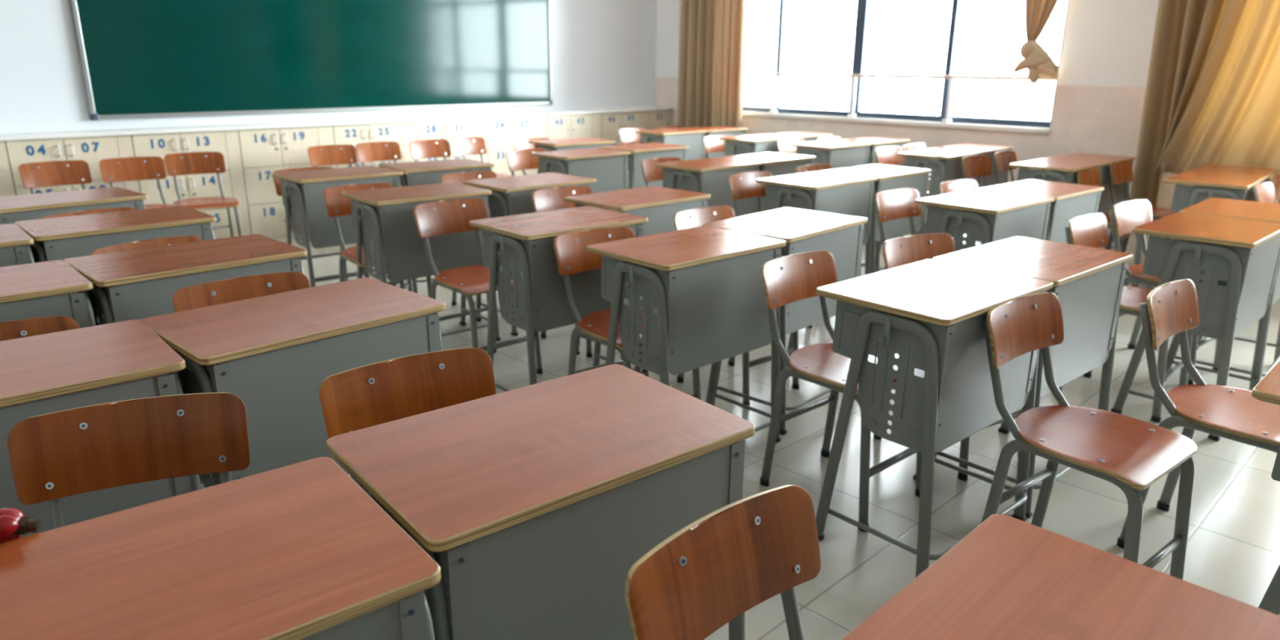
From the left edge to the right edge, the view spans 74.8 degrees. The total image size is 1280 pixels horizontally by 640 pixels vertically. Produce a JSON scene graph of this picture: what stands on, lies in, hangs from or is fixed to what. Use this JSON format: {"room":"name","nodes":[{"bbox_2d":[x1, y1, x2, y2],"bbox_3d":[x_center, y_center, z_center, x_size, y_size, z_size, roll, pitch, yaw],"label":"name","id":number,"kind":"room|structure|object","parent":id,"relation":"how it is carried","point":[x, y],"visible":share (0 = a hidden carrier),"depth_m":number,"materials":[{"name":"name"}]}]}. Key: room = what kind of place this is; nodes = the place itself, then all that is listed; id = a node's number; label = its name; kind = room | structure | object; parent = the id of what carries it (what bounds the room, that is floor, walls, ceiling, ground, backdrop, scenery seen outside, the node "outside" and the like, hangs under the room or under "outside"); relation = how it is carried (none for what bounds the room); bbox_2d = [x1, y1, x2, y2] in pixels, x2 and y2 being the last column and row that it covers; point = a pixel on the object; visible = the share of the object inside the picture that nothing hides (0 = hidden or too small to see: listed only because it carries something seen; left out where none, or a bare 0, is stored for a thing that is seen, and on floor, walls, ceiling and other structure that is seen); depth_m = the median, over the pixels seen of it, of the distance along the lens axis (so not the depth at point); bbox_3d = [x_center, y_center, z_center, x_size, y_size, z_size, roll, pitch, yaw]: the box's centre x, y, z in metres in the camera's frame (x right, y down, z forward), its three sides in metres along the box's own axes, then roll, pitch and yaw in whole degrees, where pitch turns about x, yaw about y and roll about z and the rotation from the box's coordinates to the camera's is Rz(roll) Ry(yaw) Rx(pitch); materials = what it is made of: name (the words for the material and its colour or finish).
{"room":"classroom","nodes":[
{"label":"classroom","id":0,"kind":"room"},
{"bbox_2d":[0,0,657,133],"bbox_3d":[-2.933,-2.320,6.616,0.240,3.250,9.440,15,22,40],"label":"wall","id":1,"kind":"structure","parent":0,"point":[604,51],"depth_m":6.99,"materials":[{"name":"white paint"}]},
{"bbox_2d":[69,0,553,120],"bbox_3d":[-2.336,-2.428,7.054,0.042,1.293,4.242,15,22,40],"label":"blackboard","id":2,"kind":"object","parent":1,"relation":"attached to","point":[140,59],"visible":1,"depth_m":6.75,"materials":[{"name":"green ceramic"}]},
{"bbox_2d":[199,210,1279,639],"bbox_3d":[0.497,0.375,3.586,9.969,0.100,11.559,-15,23,-41],"label":"floor","id":3,"kind":"structure","parent":0,"point":[1233,550],"depth_m":2.81,"materials":[{"name":"beige tile"}]},
{"bbox_2d":[0,141,15,196],"bbox_3d":[-4.285,-0.643,5.131,0.325,0.873,0.732,15,22,40],"label":"base cabinet","id":4,"kind":"object","parent":3,"relation":"on","point":[6,187],"visible":0.16,"depth_m":5.22,"materials":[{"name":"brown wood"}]},
{"bbox_2d":[0,106,673,141],"bbox_3d":[-2.144,-1.740,7.272,0.320,0.026,7.210,15,22,40],"label":"ledge","id":5,"kind":"object","parent":4,"relation":"on","point":[196,128],"visible":1,"depth_m":6.49,"materials":[{"name":"white stone"}]},
{"bbox_2d":[0,223,34,266],"bbox_3d":[-2.422,0.104,2.905,0.617,0.760,0.439,-15,22,-41],"label":"school desk","id":6,"kind":"object","parent":3,"relation":"on","point":[15,249],"visible":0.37,"depth_m":2.86,"materials":[{"name":"grey"}]},
{"bbox_2d":[0,315,79,341],"bbox_3d":[-1.380,0.423,1.890,0.384,0.754,0.488,-15,22,-41],"label":"chair","id":7,"kind":"object","parent":3,"relation":"on","point":[10,330],"visible":0.06,"depth_m":2.00,"materials":[{"name":"grey paint"}]},
{"bbox_2d":[0,260,96,328],"bbox_3d":[-1.846,0.282,2.334,0.617,0.760,0.439,-15,23,-41],"label":"school desk","id":8,"kind":"object","parent":3,"relation":"on","point":[52,288],"visible":0.4,"depth_m":2.28,"materials":[{"name":"grey"}]},
{"bbox_2d":[17,160,92,194],"bbox_3d":[-3.481,-0.579,5.149,0.488,0.754,0.384,15,22,40],"label":"chair","id":9,"kind":"object","parent":3,"relation":"on","point":[51,173],"visible":0.46,"depth_m":5.19,"materials":[{"name":"grey paint"}]},
{"bbox_2d":[4,134,140,195],"bbox_3d":[-3.800,-0.793,5.645,0.325,0.873,0.707,15,22,40],"label":"base cabinet","id":10,"kind":"object","parent":3,"relation":"on","point":[93,149],"visible":0.29,"depth_m":5.45,"materials":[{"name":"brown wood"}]},
{"bbox_2d":[0,186,148,241],"bbox_3d":[-2.596,-0.183,3.854,0.439,0.760,0.617,14,22,39],"label":"school desk","id":11,"kind":"object","parent":3,"relation":"on","point":[13,209],"visible":0.18,"depth_m":3.70,"materials":[{"name":"grey"}]},
{"bbox_2d":[0,319,201,537],"bbox_3d":[-1.269,0.464,1.748,0.617,0.760,0.439,-14,22,-40],"label":"school desk","id":12,"kind":"object","parent":3,"relation":"on","point":[43,374],"visible":0.48,"depth_m":1.67,"materials":[{"name":"grey"}]},
{"bbox_2d":[14,205,216,262],"bbox_3d":[-2.015,-0.022,3.337,0.617,0.760,0.439,-15,23,-42],"label":"school desk","id":13,"kind":"object","parent":3,"relation":"on","point":[74,236],"visible":0.27,"depth_m":3.14,"materials":[{"name":"grey"}]},
{"bbox_2d":[7,392,249,529],"bbox_3d":[-0.834,0.567,1.428,0.384,0.754,0.488,-7,18,-23],"label":"chair","id":14,"kind":"object","parent":3,"relation":"on","point":[54,456],"visible":0.56,"depth_m":1.51,"materials":[{"name":"brown wood"}]},
{"bbox_2d":[98,156,177,208],"bbox_3d":[-3.172,-0.649,5.391,0.384,0.754,0.488,-14,22,-39],"label":"chair","id":15,"kind":"object","parent":3,"relation":"on","point":[131,168],"visible":0.49,"depth_m":5.46,"materials":[{"name":"grey paint"}]},
{"bbox_2d":[89,235,201,287],"bbox_3d":[-1.535,0.126,2.870,0.488,0.754,0.384,12,21,34],"label":"chair","id":16,"kind":"object","parent":3,"relation":"on","point":[161,242],"visible":0.1,"depth_m":2.90,"materials":[{"name":"grey paint"}]},
{"bbox_2d":[62,234,306,484],"bbox_3d":[-1.421,0.161,2.749,0.439,0.760,0.617,16,23,42],"label":"school desk","id":17,"kind":"object","parent":3,"relation":"on","point":[144,282],"visible":0.27,"depth_m":2.53,"materials":[{"name":"grey"}]},
{"bbox_2d":[129,129,250,239],"bbox_3d":[-3.322,-0.942,6.152,0.325,0.873,0.716,15,22,40],"label":"base cabinet","id":18,"kind":"object","parent":3,"relation":"on","point":[224,142],"visible":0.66,"depth_m":6.07,"materials":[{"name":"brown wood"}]},
{"bbox_2d":[164,151,242,236],"bbox_3d":[-2.967,-0.747,5.721,0.384,0.754,0.488,-11,20,-34],"label":"chair","id":19,"kind":"object","parent":3,"relation":"on","point":[191,162],"visible":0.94,"depth_m":5.76,"materials":[{"name":"grey paint"}]},
{"bbox_2d":[0,457,440,639],"bbox_3d":[-0.584,0.675,1.067,0.617,0.760,0.439,-13,21,-37],"label":"school desk","id":20,"kind":"object","parent":3,"relation":"on","point":[298,551],"visible":1,"depth_m":1.00,"materials":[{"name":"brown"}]},
{"bbox_2d":[0,507,39,543],"bbox_3d":[-0.803,0.277,1.065,0.078,0.084,0.071,7,18,21],"label":"clamp","id":21,"kind":"object","parent":20,"relation":"attached to","point":[14,523],"visible":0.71,"depth_m":1.07,"materials":[{"name":"red paint"}]},
{"bbox_2d":[172,271,310,486],"bbox_3d":[-1.001,0.289,2.346,0.384,0.754,0.488,-14,22,-40],"label":"chair","id":22,"kind":"object","parent":3,"relation":"on","point":[236,289],"visible":0.13,"depth_m":2.39,"materials":[{"name":"grey paint"}]},
{"bbox_2d":[236,125,336,241],"bbox_3d":[-2.828,-1.095,6.676,0.325,0.873,0.751,15,22,40],"label":"base cabinet","id":23,"kind":"object","parent":3,"relation":"on","point":[264,152],"visible":0.56,"depth_m":6.45,"materials":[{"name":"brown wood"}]},
{"bbox_2d":[140,277,445,487],"bbox_3d":[-0.829,0.346,2.152,0.439,0.760,0.617,16,22,41],"label":"school desk","id":24,"kind":"object","parent":3,"relation":"on","point":[275,353],"visible":0.38,"depth_m":1.93,"materials":[{"name":"grey"}]},
{"bbox_2d":[272,166,369,287],"bbox_3d":[-1.861,-0.492,4.911,0.384,0.754,0.488,-13,21,-38],"label":"chair","id":25,"kind":"object","parent":3,"relation":"on","point":[277,180],"visible":0.13,"depth_m":4.88,"materials":[{"name":"grey paint"}]},
{"bbox_2d":[307,144,357,251],"bbox_3d":[-2.224,-0.927,6.341,0.384,0.754,0.488,-14,22,-39],"label":"chair","id":26,"kind":"object","parent":3,"relation":"on","point":[332,154],"visible":0.41,"depth_m":6.40,"materials":[{"name":"grey paint"}]},
{"bbox_2d":[271,165,412,291],"bbox_3d":[-1.693,-0.464,4.812,0.617,0.760,0.439,-15,22,-41],"label":"school desk","id":27,"kind":"object","parent":3,"relation":"on","point":[307,200],"visible":0.57,"depth_m":4.56,"materials":[{"name":"grey"}]},
{"bbox_2d":[331,121,417,173],"bbox_3d":[-2.317,-1.254,7.218,0.325,0.873,0.769,15,22,40],"label":"base cabinet","id":28,"kind":"object","parent":3,"relation":"on","point":[402,133],"visible":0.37,"depth_m":7.05,"materials":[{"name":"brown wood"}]},
{"bbox_2d":[323,182,431,297],"bbox_3d":[-1.314,-0.286,4.245,0.384,0.754,0.488,-13,21,-38],"label":"chair","id":29,"kind":"object","parent":3,"relation":"on","point":[337,205],"visible":0.37,"depth_m":4.23,"materials":[{"name":"grey paint"}]},
{"bbox_2d":[355,141,401,166],"bbox_3d":[-1.961,-1.014,6.637,0.384,0.754,0.488,-14,22,-40],"label":"chair","id":30,"kind":"object","parent":3,"relation":"on","point":[383,150],"visible":0.38,"depth_m":6.70,"materials":[{"name":"grey paint"}]},
{"bbox_2d":[319,347,496,483],"bbox_3d":[-0.364,0.493,1.687,0.384,0.754,0.488,-12,21,-35],"label":"chair","id":31,"kind":"object","parent":3,"relation":"on","point":[363,397],"visible":0.2,"depth_m":1.75,"materials":[{"name":"grey paint"}]},
{"bbox_2d":[340,182,500,341],"bbox_3d":[-1.065,-0.251,4.125,0.617,0.760,0.439,-14,22,-39],"label":"school desk","id":32,"kind":"object","parent":3,"relation":"on","point":[398,251],"visible":0.66,"depth_m":3.91,"materials":[{"name":"grey metal"}]},
{"bbox_2d":[408,138,451,161],"bbox_3d":[-1.607,-1.088,6.895,0.384,0.754,0.488,-15,23,-42],"label":"chair","id":33,"kind":"object","parent":3,"relation":"on","point":[423,148],"visible":0.45,"depth_m":6.95,"materials":[{"name":"grey paint"}]},
{"bbox_2d":[378,158,494,293],"bbox_3d":[-1.245,-0.595,5.261,0.617,0.760,0.439,-12,21,-36],"label":"school desk","id":34,"kind":"object","parent":3,"relation":"on","point":[423,172],"visible":0.16,"depth_m":5.03,"materials":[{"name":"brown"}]},
{"bbox_2d":[413,118,488,162],"bbox_3d":[-1.800,-1.415,7.766,0.325,0.873,0.768,15,22,40],"label":"base cabinet","id":35,"kind":"object","parent":3,"relation":"on","point":[447,130],"visible":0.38,"depth_m":7.59,"materials":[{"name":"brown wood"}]},
{"bbox_2d":[440,170,497,316],"bbox_3d":[-0.856,-0.447,4.790,0.384,0.754,0.488,-14,22,-40],"label":"chair","id":36,"kind":"object","parent":3,"relation":"on","point":[459,177],"visible":0.13,"depth_m":4.85,"materials":[{"name":"grey paint"}]},
{"bbox_2d":[413,198,542,373],"bbox_3d":[-0.728,-0.137,3.766,0.384,0.754,0.488,-15,22,-41],"label":"chair","id":37,"kind":"object","parent":3,"relation":"on","point":[432,219],"visible":0.79,"depth_m":3.77,"materials":[{"name":"grey paint"}]},
{"bbox_2d":[449,137,511,177],"bbox_3d":[-1.329,-1.165,7.158,0.488,0.754,0.384,14,22,38],"label":"chair","id":38,"kind":"object","parent":3,"relation":"on","point":[464,146],"visible":0.44,"depth_m":7.20,"materials":[{"name":"grey paint"}]},
{"bbox_2d":[484,115,547,175],"bbox_3d":[-1.285,-1.575,8.312,0.325,0.873,0.763,15,22,40],"label":"base cabinet","id":39,"kind":"object","parent":3,"relation":"on","point":[502,133],"visible":0.38,"depth_m":8.07,"materials":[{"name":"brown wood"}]},
{"bbox_2d":[506,148,546,176],"bbox_3d":[-0.702,-0.865,6.180,0.488,0.754,0.384,16,23,42],"label":"chair","id":40,"kind":"object","parent":3,"relation":"on","point":[517,159],"visible":0.29,"depth_m":6.21,"materials":[{"name":"grey paint"}]},
{"bbox_2d":[462,172,595,336],"bbox_3d":[-0.575,-0.380,4.567,0.617,0.760,0.439,-15,23,-41],"label":"school desk","id":41,"kind":"object","parent":3,"relation":"on","point":[513,195],"visible":0.22,"depth_m":4.31,"materials":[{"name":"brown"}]},
{"bbox_2d":[326,364,755,639],"bbox_3d":[-0.146,0.554,1.483,0.617,0.760,0.439,-13,21,-37],"label":"school desk","id":42,"kind":"object","parent":3,"relation":"on","point":[535,505],"visible":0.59,"depth_m":1.28,"materials":[{"name":"grey"}]},
{"bbox_2d":[469,205,648,391],"bbox_3d":[-0.308,-0.032,3.420,0.617,0.760,0.439,-14,22,-40],"label":"school desk","id":43,"kind":"object","parent":3,"relation":"on","point":[540,296],"visible":0.59,"depth_m":3.19,"materials":[{"name":"grey metal"}]},
{"bbox_2d":[532,186,592,357],"bbox_3d":[-0.265,-0.265,4.205,0.384,0.754,0.488,-13,22,-38],"label":"chair","id":44,"kind":"object","parent":3,"relation":"on","point":[552,198],"visible":0.23,"depth_m":4.24,"materials":[{"name":"grey paint"}]},
{"bbox_2d":[528,137,614,210],"bbox_3d":[-0.551,-1.104,6.968,0.617,0.760,0.439,-13,21,-37],"label":"school desk","id":45,"kind":"object","parent":3,"relation":"on","point":[559,144],"visible":0.15,"depth_m":6.76,"materials":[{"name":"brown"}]},
{"bbox_2d":[547,113,601,146],"bbox_3d":[-0.770,-1.735,8.858,0.325,0.873,0.768,15,22,40],"label":"base cabinet","id":46,"kind":"object","parent":3,"relation":"on","point":[588,125],"visible":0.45,"depth_m":8.67,"materials":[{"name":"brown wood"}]},
{"bbox_2d":[531,147,630,208],"bbox_3d":[-0.406,-0.823,6.042,0.617,0.760,0.439,-15,23,-42],"label":"school desk","id":47,"kind":"object","parent":3,"relation":"on","point":[609,167],"visible":0.45,"depth_m":5.87,"materials":[{"name":"grey metal"}]},
{"bbox_2d":[601,111,648,153],"bbox_3d":[-0.256,-1.894,9.403,0.325,0.873,0.758,15,22,40],"label":"base cabinet","id":48,"kind":"object","parent":3,"relation":"on","point":[611,122],"visible":0.26,"depth_m":9.17,"materials":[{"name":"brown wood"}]},
{"bbox_2d":[553,226,700,399],"bbox_3d":[-0.045,0.071,3.097,0.384,0.754,0.488,-13,21,-37],"label":"chair","id":49,"kind":"object","parent":3,"relation":"on","point":[572,257],"visible":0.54,"depth_m":3.10,"materials":[{"name":"grey paint"}]},
{"bbox_2d":[564,186,710,359],"bbox_3d":[0.003,-0.220,4.055,0.617,0.760,0.439,-15,23,-42],"label":"school desk","id":50,"kind":"object","parent":3,"relation":"on","point":[660,205],"visible":0.23,"depth_m":3.87,"materials":[{"name":"grey"}]},
{"bbox_2d":[598,142,688,209],"bbox_3d":[0.041,-0.969,6.538,0.617,0.760,0.439,-14,22,-40],"label":"school desk","id":51,"kind":"object","parent":3,"relation":"on","point":[641,152],"visible":0.26,"depth_m":6.28,"materials":[{"name":"grey metal"}]},
{"bbox_2d":[640,157,681,186],"bbox_3d":[0.277,-0.693,5.640,0.384,0.754,0.488,-13,22,-39],"label":"chair","id":52,"kind":"object","parent":3,"relation":"on","point":[651,172],"visible":0.31,"depth_m":5.65,"materials":[{"name":"grey paint"}]},
{"bbox_2d":[635,128,706,171],"bbox_3d":[0.312,-1.460,8.177,0.617,0.760,0.439,-14,22,-40],"label":"school desk","id":53,"kind":"object","parent":3,"relation":"on","point":[694,139],"visible":0.51,"depth_m":8.01,"materials":[{"name":"grey"}]},
{"bbox_2d":[586,226,786,442],"bbox_3d":[0.176,0.103,2.987,0.617,0.760,0.439,-14,22,-41],"label":"school desk","id":54,"kind":"object","parent":3,"relation":"on","point":[698,293],"visible":0.77,"depth_m":2.78,"materials":[{"name":"grey metal"}]},
{"bbox_2d":[654,157,761,217],"bbox_3d":[0.449,-0.637,5.451,0.617,0.760,0.439,-15,23,-42],"label":"school desk","id":55,"kind":"object","parent":3,"relation":"on","point":[712,175],"visible":0.42,"depth_m":5.22,"materials":[{"name":"grey metal"}]},
{"bbox_2d":[624,484,821,639],"bbox_3d":[0.254,0.678,1.094,0.384,0.754,0.488,-15,22,-41],"label":"chair","id":56,"kind":"object","parent":3,"relation":"on","point":[747,552],"visible":1,"depth_m":1.15,"materials":[{"name":"grey paint"}]},
{"bbox_2d":[673,205,799,405],"bbox_3d":[0.414,-0.082,3.619,0.384,0.754,0.488,-14,22,-40],"label":"chair","id":57,"kind":"object","parent":3,"relation":"on","point":[695,217],"visible":0.23,"depth_m":3.62,"materials":[{"name":"grey paint"}]},
{"bbox_2d":[728,171,772,217],"bbox_3d":[0.786,-0.464,4.898,0.384,0.754,0.488,-14,22,-39],"label":"chair","id":58,"kind":"object","parent":3,"relation":"on","point":[743,185],"visible":0.35,"depth_m":4.94,"materials":[{"name":"grey paint"}]},
{"bbox_2d":[719,134,795,165],"bbox_3d":[1.048,-1.245,7.485,0.439,0.760,0.617,17,23,42],"label":"school desk","id":59,"kind":"object","parent":3,"relation":"on","point":[758,144],"visible":0.31,"depth_m":7.23,"materials":[{"name":"grey"}]},
{"bbox_2d":[719,151,815,213],"bbox_3d":[0.885,-0.754,5.853,0.617,0.760,0.439,-15,23,-42],"label":"school desk","id":60,"kind":"object","parent":3,"relation":"on","point":[778,164],"visible":0.18,"depth_m":5.64,"materials":[{"name":"grey"}]},
{"bbox_2d":[702,207,867,435],"bbox_3d":[0.598,-0.025,3.426,0.439,0.760,0.617,15,22,40],"label":"school desk","id":61,"kind":"object","parent":3,"relation":"on","point":[802,231],"visible":0.37,"depth_m":3.26,"materials":[{"name":"grey"}]},
{"bbox_2d":[755,171,877,328],"bbox_3d":[0.996,-0.419,4.742,0.617,0.760,0.439,-15,23,-41],"label":"school desk","id":62,"kind":"object","parent":3,"relation":"on","point":[846,194],"visible":0.58,"depth_m":4.55,"materials":[{"name":"grey"}]},
{"bbox_2d":[789,140,871,168],"bbox_3d":[1.574,-1.078,6.945,0.617,0.760,0.439,-14,22,-40],"label":"school desk","id":63,"kind":"object","parent":3,"relation":"on","point":[841,154],"visible":0.41,"depth_m":6.72,"materials":[{"name":"grey"}]},
{"bbox_2d":[760,250,921,532],"bbox_3d":[0.653,0.197,2.702,0.384,0.754,0.488,-14,22,-40],"label":"chair","id":64,"kind":"object","parent":3,"relation":"on","point":[787,279],"visible":0.62,"depth_m":2.71,"materials":[{"name":"grey paint"}]},
{"bbox_2d":[833,137,911,181],"bbox_3d":[2.022,-1.192,7.336,0.617,0.760,0.439,-14,22,-40],"label":"school desk","id":65,"kind":"object","parent":3,"relation":"on","point":[877,142],"visible":0.12,"depth_m":7.13,"materials":[{"name":"grey"}]},
{"bbox_2d":[821,164,931,274],"bbox_3d":[1.437,-0.534,5.140,0.617,0.760,0.439,-15,23,-41],"label":"school desk","id":66,"kind":"object","parent":3,"relation":"on","point":[889,177],"visible":0.29,"depth_m":4.98,"materials":[{"name":"grey"}]},
{"bbox_2d":[874,187,920,270],"bbox_3d":[1.445,-0.257,4.229,0.384,0.754,0.488,-13,21,-38],"label":"chair","id":67,"kind":"object","parent":3,"relation":"on","point":[899,203],"visible":0.4,"depth_m":4.29,"materials":[{"name":"grey paint"}]},
{"bbox_2d":[815,258,1053,577],"bbox_3d":[0.848,0.270,2.456,0.617,0.760,0.439,-14,22,-39],"label":"school desk","id":68,"kind":"object","parent":3,"relation":"on","point":[920,324],"visible":0.79,"depth_m":2.23,"materials":[{"name":"grey metal"}]},
{"bbox_2d":[897,147,982,237],"bbox_3d":[2.241,-0.877,6.299,0.439,0.760,0.617,16,22,41],"label":"school desk","id":69,"kind":"object","parent":3,"relation":"on","point":[947,166],"visible":0.49,"depth_m":6.02,"materials":[{"name":"grey"}]},
{"bbox_2d":[873,233,1022,480],"bbox_3d":[1.131,0.104,3.025,0.384,0.754,0.488,-9,19,-30],"label":"chair","id":70,"kind":"object","parent":3,"relation":"on","point":[902,251],"visible":0.23,"depth_m":3.08,"materials":[{"name":"grey paint"}]},
{"bbox_2d":[937,143,1013,211],"bbox_3d":[2.657,-1.000,6.721,0.439,0.760,0.617,16,22,41],"label":"school desk","id":71,"kind":"object","parent":3,"relation":"on","point":[989,150],"visible":0.25,"depth_m":6.55,"materials":[{"name":"grey"}]},
{"bbox_2d":[960,155,991,250],"bbox_3d":[2.552,-0.775,5.980,0.384,0.754,0.488,-13,22,-38],"label":"chair","id":72,"kind":"object","parent":3,"relation":"on","point":[973,166],"visible":0.38,"depth_m":6.06,"materials":[{"name":"grey paint"}]},
{"bbox_2d":[915,188,1054,252],"bbox_3d":[1.650,-0.208,4.063,0.617,0.760,0.439,-14,22,-40],"label":"school desk","id":73,"kind":"object","parent":3,"relation":"on","point":[1004,215],"visible":0.6,"depth_m":3.84,"materials":[{"name":"grey"}]},
{"bbox_2d":[932,236,1133,518],"bbox_3d":[1.303,0.158,2.839,0.617,0.760,0.439,-14,22,-39],"label":"school desk","id":74,"kind":"object","parent":3,"relation":"on","point":[1088,282],"visible":0.56,"depth_m":2.69,"materials":[{"name":"grey metal"}]},
{"bbox_2d":[979,179,1104,243],"bbox_3d":[2.102,-0.320,4.449,0.617,0.760,0.439,-14,22,-40],"label":"school desk","id":75,"kind":"object","parent":3,"relation":"on","point":[1071,201],"visible":0.29,"depth_m":4.24,"materials":[{"name":"grey"}]},
{"bbox_2d":[1008,158,1106,183],"bbox_3d":[2.774,-0.668,5.622,0.617,0.760,0.439,-15,23,-41],"label":"school desk","id":76,"kind":"object","parent":3,"relation":"on","point":[1061,171],"visible":0.28,"depth_m":5.39,"materials":[{"name":"grey"}]},
{"bbox_2d":[840,514,1279,639],"bbox_3d":[0.428,0.731,0.912,0.617,0.760,0.439,-15,23,-42],"label":"school desk","id":77,"kind":"object","parent":3,"relation":"on","point":[1010,578],"visible":1,"depth_m":0.96,"materials":[{"name":"brown wood"}]},
{"bbox_2d":[981,292,1197,579],"bbox_3d":[1.155,0.356,2.188,0.384,0.754,0.488,-13,21,-37],"label":"chair","id":78,"kind":"object","parent":3,"relation":"on","point":[1129,453],"visible":0.95,"depth_m":2.17,"materials":[{"name":"grey paint"}]},
{"bbox_2d":[1046,152,1136,249],"bbox_3d":[3.212,-0.785,6.023,0.617,0.760,0.439,-15,23,-41],"label":"school desk","id":79,"kind":"object","parent":3,"relation":"on","point":[1105,204],"visible":0.23,"depth_m":5.86,"materials":[{"name":"grey"}]},
{"bbox_2d":[1075,166,1153,288],"bbox_3d":[3.010,-0.572,5.320,0.384,0.754,0.488,-15,23,-42],"label":"chair","id":80,"kind":"object","parent":3,"relation":"on","point":[1091,176],"visible":0.33,"depth_m":5.33,"materials":[{"name":"grey paint"}]},
{"bbox_2d":[1058,213,1192,422],"bbox_3d":[2.038,-0.035,3.510,0.384,0.754,0.488,-14,22,-40],"label":"chair","id":81,"kind":"object","parent":3,"relation":"on","point":[1091,230],"visible":0.41,"depth_m":3.50,"materials":[{"name":"grey paint"}]},
{"bbox_2d":[1105,160,1185,252],"bbox_3d":[3.428,-0.678,5.685,0.384,0.754,0.488,-14,22,-40],"label":"chair","id":82,"kind":"object","parent":3,"relation":"on","point":[1122,171],"visible":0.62,"depth_m":5.72,"materials":[{"name":"grey paint"}]},
{"bbox_2d":[1110,199,1222,384],"bbox_3d":[2.456,-0.152,3.911,0.384,0.754,0.488,-12,21,-36],"label":"chair","id":83,"kind":"object","parent":3,"relation":"on","point":[1125,215],"visible":0.52,"depth_m":3.93,"materials":[{"name":"grey paint"}]},
{"bbox_2d":[1111,212,1279,441],"bbox_3d":[2.274,-0.003,3.402,0.617,0.760,0.439,-15,22,-41],"label":"school desk","id":84,"kind":"object","parent":3,"relation":"on","point":[1232,264],"visible":0.85,"depth_m":3.17,"materials":[{"name":"grey metal"}]},
{"bbox_2d":[1116,279,1279,548],"bbox_3d":[1.660,0.311,2.353,0.384,0.754,0.488,-14,22,-40],"label":"chair","id":85,"kind":"object","parent":3,"relation":"on","point":[1171,308],"visible":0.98,"depth_m":2.35,"materials":[{"name":"grey paint"}]},
{"bbox_2d":[1156,171,1264,287],"bbox_3d":[3.321,-0.449,4.911,0.439,0.760,0.617,15,22,40],"label":"school desk","id":86,"kind":"object","parent":3,"relation":"on","point":[1207,185],"visible":0.36,"depth_m":4.68,"materials":[{"name":"grey"}]},
{"bbox_2d":[1170,197,1279,380],"bbox_3d":[2.723,-0.128,3.830,0.439,0.760,0.617,16,23,42],"label":"school desk","id":87,"kind":"object","parent":3,"relation":"on","point":[1233,208],"visible":0.09,"depth_m":3.71,"materials":[{"name":"grey"}]},
{"bbox_2d":[1186,164,1279,182],"bbox_3d":[3.732,-0.573,5.337,0.439,0.760,0.617,15,22,40],"label":"school desk","id":88,"kind":"object","parent":3,"relation":"on","point":[1264,172],"visible":0.09,"depth_m":5.21,"materials":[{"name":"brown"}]},
{"bbox_2d":[1251,360,1279,615],"bbox_3d":[1.535,0.486,1.758,0.617,0.760,0.439,-15,23,-42],"label":"school desk","id":89,"kind":"object","parent":3,"relation":"on","point":[1268,389],"visible":0.73,"depth_m":1.64,"materials":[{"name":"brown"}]},
{"bbox_2d":[655,0,1159,86],"bbox_3d":[3.637,-2.184,6.362,0.241,3.250,10.100,-14,22,-41],"label":"wall","id":90,"kind":"structure","parent":0,"point":[1106,42],"depth_m":6.37,"materials":[{"name":"white paint"}]},
{"bbox_2d":[677,0,746,172],"bbox_3d":[0.776,-2.885,9.017,0.193,2.890,0.980,-15,22,-41],"label":"curtain","id":91,"kind":"object","parent":90,"relation":"hanging from","point":[712,33],"visible":0.7,"depth_m":9.04,"materials":[{"name":"brown fabric"}]},
{"bbox_2d":[742,111,1049,133],"bbox_3d":[2.176,-1.929,8.056,0.275,0.040,3.550,-14,22,-41],"label":"trim","id":92,"kind":"structure","parent":90,"relation":"attached to","point":[882,121],"depth_m":7.61,"materials":[{"name":"white stone"}]},
{"bbox_2d":[742,0,1069,128],"bbox_3d":[2.153,-2.826,7.756,0.160,1.850,3.556,-14,22,-41],"label":"window","id":93,"kind":"structure","parent":90,"relation":"in","point":[862,15],"depth_m":7.86,"materials":[{"name":"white metal"}]},
{"bbox_2d":[1012,0,1058,84],"bbox_3d":[3.139,-2.695,6.406,0.155,1.705,0.690,-15,23,-42],"label":"curtain","id":94,"kind":"object","parent":93,"relation":"hanging from","point":[1038,62],"visible":1,"depth_m":6.56,"materials":[{"name":"beige fabric"}]},
{"bbox_2d":[654,76,1279,254],"bbox_3d":[3.504,-1.207,6.607,0.008,1.237,9.800,-14,22,-41],"label":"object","id":95,"kind":"structure","parent":90,"relation":"attached to","point":[1086,119],"depth_m":6.69,"materials":[{"name":"paint"}]},
{"bbox_2d":[1130,0,1279,207],"bbox_3d":[4.064,-1.905,5.346,0.282,2.590,1.525,-15,22,-41],"label":"curtain","id":96,"kind":"object","parent":90,"relation":"hanging from","point":[1212,94],"visible":0.94,"depth_m":5.67,"materials":[{"name":"brown fabric"}]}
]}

